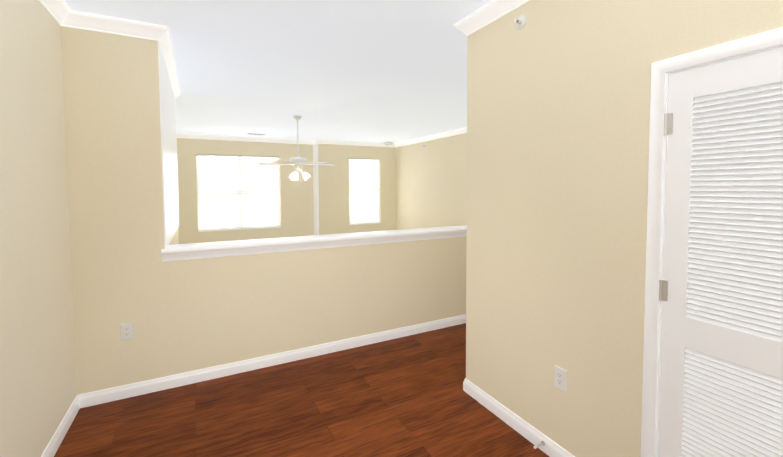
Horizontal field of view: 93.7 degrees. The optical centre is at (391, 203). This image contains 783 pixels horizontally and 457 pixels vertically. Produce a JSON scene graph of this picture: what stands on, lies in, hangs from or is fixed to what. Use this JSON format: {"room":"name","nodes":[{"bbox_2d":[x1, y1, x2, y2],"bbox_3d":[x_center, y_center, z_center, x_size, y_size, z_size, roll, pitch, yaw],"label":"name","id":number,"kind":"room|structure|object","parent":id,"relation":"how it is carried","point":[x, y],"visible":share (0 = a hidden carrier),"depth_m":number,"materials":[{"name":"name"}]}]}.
{"room":"loft","nodes":[
{"label":"loft","id":0,"kind":"room"},
{"bbox_2d":[0,0,76,456],"bbox_3d":[-1.095,0.180,0.197,0.150,2.767,5.260,-2,3,-28],"label":"wall","id":1,"kind":"structure","parent":0,"point":[38,386],"depth_m":2.00,"materials":[{"name":"paint"}]},
{"bbox_2d":[41,394,80,456],"bbox_3d":[-1.042,1.510,0.345,0.014,0.096,5.070,-2,3,-28],"label":"baseboard","id":2,"kind":"structure","parent":1,"relation":"attached to","point":[61,431],"depth_m":2.31,"materials":[{"name":"white wood"}]},
{"bbox_2d":[61,26,178,394],"bbox_3d":[-2.939,1.342,3.417,1.615,5.367,2.060,-2,3,-28],"label":"wall","id":3,"kind":"structure","parent":0,"point":[113,134],"depth_m":2.68,"materials":[{"name":"paint"}]},
{"bbox_2d":[39,0,78,28],"bbox_3d":[-1.037,-1.162,0.254,0.074,0.092,5.110,-2,3,-28],"label":"crown molding","id":4,"kind":"structure","parent":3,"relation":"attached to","point":[61,12],"depth_m":2.40,"materials":[{"name":"white wood"}]},
{"bbox_2d":[75,11,154,39],"bbox_3d":[-1.962,-1.266,2.609,0.450,0.092,0.074,-2,3,-28],"label":"crown molding","id":5,"kind":"structure","parent":3,"relation":"attached to","point":[83,20],"depth_m":2.60,"materials":[{"name":"white wood"}]},
{"bbox_2d":[120,322,133,340],"bbox_3d":[-1.972,0.952,2.738,0.080,0.125,0.007,-2,3,-28],"label":"electrical outlet","id":6,"kind":"object","parent":3,"relation":"attached to","point":[127,331],"visible":1,"depth_m":2.74,"materials":[{"name":"white plastic"}]},
{"bbox_2d":[151,23,180,97],"bbox_3d":[-2.202,-1.314,3.687,0.074,0.092,2.208,-2,3,-28],"label":"crown molding","id":7,"kind":"structure","parent":3,"relation":"attached to","point":[162,34],"depth_m":3.15,"materials":[{"name":"white wood"}]},
{"bbox_2d":[158,40,178,248],"bbox_3d":[-2.225,-0.481,3.709,0.012,1.578,2.064,-2,3,-28],"label":"trim","id":8,"kind":"structure","parent":3,"relation":"attached to","point":[169,158],"depth_m":3.26,"materials":[{"name":"white wood"}]},
{"bbox_2d":[64,0,491,143],"bbox_3d":[-0.364,-1.435,4.051,6.906,0.100,11.530,-2,3,-28],"label":"ceiling","id":9,"kind":"structure","parent":0,"point":[382,71],"depth_m":3.60,"materials":[{"name":"white paint"}]},
{"bbox_2d":[258,115,334,185],"bbox_3d":[-1.564,-0.889,6.248,1.273,1.182,1.279,-2,3,-28],"label":"fan","id":10,"kind":"object","parent":9,"relation":"hanging from","point":[298,162],"visible":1,"depth_m":6.16,"materials":[{"name":"metal"},{"name":"wood"},{"name":"glass"}]},
{"bbox_2d":[383,141,392,145],"bbox_3d":[-0.088,-1.603,9.774,0.276,0.093,0.276,-2,3,-28],"label":"light","id":11,"kind":"object","parent":9,"relation":"attached to","point":[387,143],"visible":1,"depth_m":9.68,"materials":[{"name":"white glass"}]},
{"bbox_2d":[177,138,395,243],"bbox_3d":[-2.914,1.082,9.072,6.906,5.367,0.470,-2,3,-28],"label":"wall","id":12,"kind":"structure","parent":0,"point":[296,210],"depth_m":9.36,"materials":[{"name":"paint"}]},
{"bbox_2d":[196,157,280,231],"bbox_3d":[-3.623,-0.267,8.808,1.854,1.785,0.147,-2,3,-28],"label":"window","id":13,"kind":"structure","parent":12,"relation":"in","point":[240,206],"depth_m":8.81,"materials":[{"name":"white plastic"}]},
{"bbox_2d":[196,154,240,230],"bbox_3d":[-4.023,-0.264,8.574,0.915,1.761,0.066,-2,3,-28],"label":"window blind","id":14,"kind":"object","parent":13,"relation":"attached to","point":[218,189],"visible":1,"depth_m":8.57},
{"bbox_2d":[240,155,280,228],"bbox_3d":[-3.202,-0.288,9.003,0.915,1.761,0.066,-2,3,-28],"label":"window blind","id":15,"kind":"object","parent":13,"relation":"attached to","point":[260,196],"visible":0.94,"depth_m":8.99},
{"bbox_2d":[176,133,310,143],"bbox_3d":[-3.938,-1.525,8.462,4.357,0.092,0.100,-2,3,-28],"label":"crown molding","id":16,"kind":"structure","parent":12,"relation":"attached to","point":[179,135],"depth_m":8.67,"materials":[{"name":"white wood"}]},
{"bbox_2d":[313,143,318,234],"bbox_3d":[-1.934,1.106,9.494,0.042,5.272,0.332,-2,3,-28],"label":"trim","id":17,"kind":"structure","parent":12,"relation":"attached to","point":[316,191],"depth_m":9.35,"materials":[{"name":"white wood"}]},
{"bbox_2d":[311,140,394,146],"bbox_3d":[-0.945,-1.595,9.679,2.227,0.092,0.074,-2,3,-28],"label":"crown molding","id":18,"kind":"structure","parent":12,"relation":"attached to","point":[312,141],"depth_m":9.60,"materials":[{"name":"white wood"}]},
{"bbox_2d":[349,158,379,224],"bbox_3d":[-0.732,-0.342,9.932,0.918,1.761,0.066,-2,3,-28],"label":"window blind","id":19,"kind":"object","parent":12,"relation":"attached to","point":[364,194],"visible":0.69,"depth_m":9.93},
{"bbox_2d":[54,323,548,456],"bbox_3d":[1.504,1.613,1.620,6.001,0.250,5.260,-2,3,-28],"label":"floor","id":20,"kind":"structure","parent":0,"point":[406,396],"depth_m":2.53,"materials":[{"name":"brown wood"}]},
{"bbox_2d":[165,236,465,375],"bbox_3d":[0.492,2.143,4.191,5.141,3.664,0.190,-2,3,-28],"label":"wall","id":21,"kind":"structure","parent":0,"point":[226,310],"depth_m":3.35,"materials":[{"name":"paint"}]},
{"bbox_2d":[81,314,465,407],"bbox_3d":[0.287,1.339,3.934,5.701,0.096,0.014,-2,3,-28],"label":"baseboard","id":22,"kind":"structure","parent":21,"relation":"attached to","point":[163,383],"depth_m":3.15,"materials":[{"name":"white wood"}]},
{"bbox_2d":[161,225,466,261],"bbox_3d":[0.476,0.327,4.101,5.161,0.097,0.256,-2,3,-28],"label":"trim","id":23,"kind":"structure","parent":21,"relation":"on","point":[176,252],"depth_m":3.32,"materials":[{"name":"white wood"}]},
{"bbox_2d":[395,133,466,229],"bbox_3d":[2.607,1.207,5.806,0.150,5.367,11.380,-2,3,-28],"label":"wall","id":24,"kind":"structure","parent":0,"point":[431,183],"depth_m":8.69,"materials":[{"name":"paint"}]},
{"bbox_2d":[395,128,466,146],"bbox_3d":[1.682,-1.493,7.189,0.074,0.092,6.926,-2,3,-28],"label":"crown molding","id":25,"kind":"structure","parent":24,"relation":"attached to","point":[463,130],"depth_m":8.50,"materials":[{"name":"white wood"}]},
{"bbox_2d":[466,0,782,456],"bbox_3d":[1.550,0.130,1.028,0.140,2.767,3.984,-2,3,-28],"label":"wall","id":26,"kind":"structure","parent":0,"point":[558,110],"depth_m":1.99,"materials":[{"name":"paint"}]},
{"bbox_2d":[453,0,529,35],"bbox_3d":[1.441,-1.205,0.955,0.094,0.092,4.058,-2,3,-28],"label":"crown molding","id":27,"kind":"structure","parent":26,"relation":"attached to","point":[493,10],"depth_m":2.46,"materials":[{"name":"white wood"}]},
{"bbox_2d":[463,378,574,456],"bbox_3d":[0.873,1.413,2.256,0.039,0.096,1.235,-2,3,-28],"label":"baseboard","id":28,"kind":"structure","parent":26,"relation":"attached to","point":[531,434],"depth_m":2.36,"materials":[{"name":"white wood"}]},
{"bbox_2d":[534,441,544,448],"bbox_3d":[0.864,1.412,2.147,0.078,0.022,0.022,-2,3,-28],"label":"door stop","id":29,"kind":"object","parent":28,"relation":"attached to","point":[538,445],"visible":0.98,"depth_m":2.15,"materials":[{"name":"white metal"}]},
{"bbox_2d":[513,15,525,29],"bbox_3d":[0.772,-1.113,2.240,0.054,0.082,0.082,-2,3,-28],"label":"sprinkler","id":30,"kind":"object","parent":26,"relation":"attached to","point":[520,22],"visible":1,"depth_m":2.23,"materials":[{"name":"white plastic"}]},
{"bbox_2d":[554,365,566,392],"bbox_3d":[0.949,0.984,2.066,0.007,0.125,0.080,-2,3,-28],"label":"electrical outlet","id":31,"kind":"object","parent":26,"relation":"attached to","point":[560,378],"visible":1,"depth_m":2.06,"materials":[{"name":"white plastic"}]},
{"bbox_2d":[641,27,782,456],"bbox_3d":[1.409,0.450,1.296,0.157,2.104,0.884,-2,3,-28],"label":"door frame","id":32,"kind":"structure","parent":26,"relation":"attached to","point":[661,70],"depth_m":1.60,"materials":[{"name":"white wood"}]},
{"bbox_2d":[658,47,782,456],"bbox_3d":[1.364,0.478,1.280,0.048,2.029,0.766,-2,3,-28],"label":"door","id":33,"kind":"structure","parent":26,"relation":"in","point":[721,362],"depth_m":1.42,"materials":[{"name":"white wood"}]}
]}

